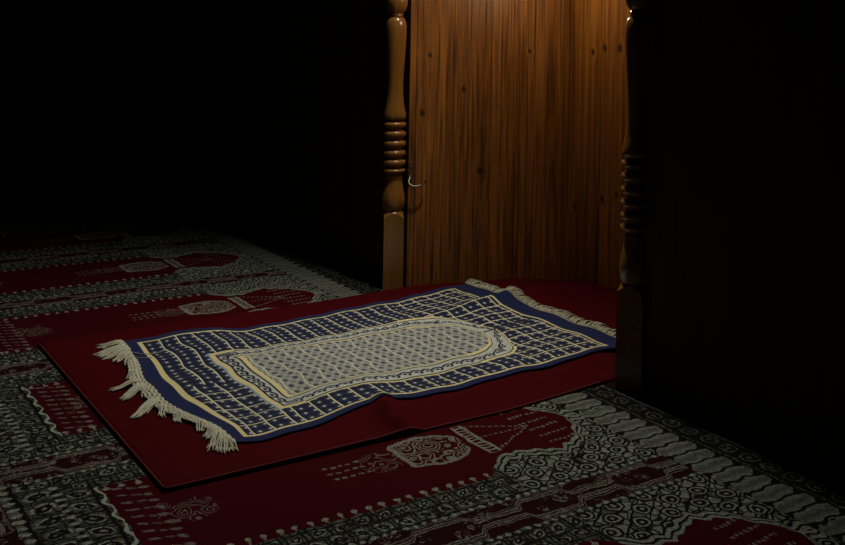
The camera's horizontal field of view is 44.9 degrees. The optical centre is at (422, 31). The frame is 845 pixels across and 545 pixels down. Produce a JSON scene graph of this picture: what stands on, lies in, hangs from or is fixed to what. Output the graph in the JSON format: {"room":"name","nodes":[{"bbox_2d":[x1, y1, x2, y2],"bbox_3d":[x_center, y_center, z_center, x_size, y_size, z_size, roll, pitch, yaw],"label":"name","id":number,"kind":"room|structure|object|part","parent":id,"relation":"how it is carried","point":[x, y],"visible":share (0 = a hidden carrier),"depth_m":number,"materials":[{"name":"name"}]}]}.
{"room":"house of worship","nodes":[
{"label":"house of worship","id":0,"kind":"room"},
{"bbox_2d":[0,0,44,141],"bbox_3d":[-4.469,-0.654,5.656,4.665,2.712,0.100,1,0,-33],"label":"wall","id":1,"kind":"structure","parent":0,"point":[22,22],"depth_m":6.78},
{"bbox_2d":[43,0,844,479],"bbox_3d":[-0.002,-0.574,3.011,0.045,2.712,9.200,1,0,-33],"label":"wall","id":2,"kind":"structure","parent":0,"point":[744,300],"depth_m":2.16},
{"bbox_2d":[402,0,409,286],"bbox_3d":[-0.046,-0.125,3.142,0.034,1.812,0.080,1,0,-33],"label":"trim","id":3,"kind":"structure","parent":2,"relation":"attached to","point":[407,12],"depth_m":3.10,"materials":[{"name":"brown wood"}]},
{"bbox_2d":[405,0,566,286],"bbox_3d":[0.207,-0.320,3.133,0.484,2.212,0.030,1,0,-9],"label":"wall","id":4,"kind":"structure","parent":0,"point":[486,104],"depth_m":3.12,"materials":[{"name":"brown wood"}]},
{"bbox_2d":[408,162,425,186],"bbox_3d":[-0.017,0.428,3.071,0.056,0.072,0.026,1,0,-9],"label":"coat hook","id":5,"kind":"object","parent":4,"relation":"attached to","point":[410,166],"visible":1,"depth_m":3.08,"materials":[{"name":"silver metal"}]},
{"bbox_3d":[-0.035,0.423,3.079,0.019,0.063,0.004,1,0,-9],"label":"plate","id":6,"kind":"part","parent":5,"relation":"part of","materials":[{"name":"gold metal"}]},
{"bbox_3d":[-0.017,0.447,3.064,0.055,0.035,0.022,1,0,11],"label":"hook arm","id":7,"kind":"part","parent":5,"relation":"part of","materials":[{"name":"metal"}]},
{"bbox_2d":[562,0,630,288],"bbox_3d":[0.617,-0.313,2.924,0.030,2.212,0.575,1,0,-33],"label":"wall","id":8,"kind":"structure","parent":0,"point":[595,117],"depth_m":3.04,"materials":[{"name":"brown wood"}]},
{"bbox_3d":[-1.740,0.791,1.900,5.400,0.080,9.400,1,0,-33],"label":"floor","id":9,"kind":"structure","parent":0,"visible":0},
{"bbox_2d":[381,0,407,289],"bbox_3d":[-0.077,-0.125,3.077,0.071,1.812,0.071,1,0,-4],"label":"turned post","id":10,"kind":"object","parent":9,"relation":"on","point":[393,196],"visible":1,"depth_m":3.05,"materials":[{"name":"brown wood"}]},
{"bbox_3d":[-0.088,0.484,3.077,0.071,0.116,0.071,1,0,-8],"label":"bulb","id":11,"kind":"part","parent":10,"relation":"part of","materials":[{"name":"brown wood"}]},
{"bbox_2d":[0,140,844,544],"bbox_3d":[-1.983,0.741,1.742,4.619,0.012,9.200,1,0,-33],"label":"carpet","id":12,"kind":"object","parent":9,"relation":"on","point":[88,247],"visible":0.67,"depth_m":1.86,"materials":[{"name":"carpet"}]},
{"bbox_2d":[38,278,617,492],"bbox_3d":[-0.041,0.741,2.485,1.512,0.056,0.913,1,0,-33],"label":"floor mat","id":13,"kind":"object","parent":12,"relation":"on","point":[175,456],"visible":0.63,"depth_m":2.10,"materials":[{"name":"red fabric"}]},
{"bbox_2d":[92,279,615,453],"bbox_3d":[-0.134,0.731,2.404,1.191,0.061,0.745,1,0,-33],"label":"rug","id":14,"kind":"object","parent":13,"relation":"on","point":[263,382],"visible":0.98,"depth_m":2.35,"materials":[{"name":"beige fabric"}]},
{"bbox_2d":[615,0,649,394],"bbox_3d":[0.476,-0.116,2.233,0.071,1.812,0.071,1,0,31],"label":"turned post","id":15,"kind":"object","parent":9,"relation":"on","point":[631,291],"visible":0.82,"depth_m":2.21,"materials":[{"name":"brown wood"}]},
{"bbox_3d":[0.466,0.494,2.233,0.071,0.116,0.071,1,0,35],"label":"bulb","id":16,"kind":"part","parent":15,"relation":"part of","materials":[{"name":"brown wood"}]}
]}

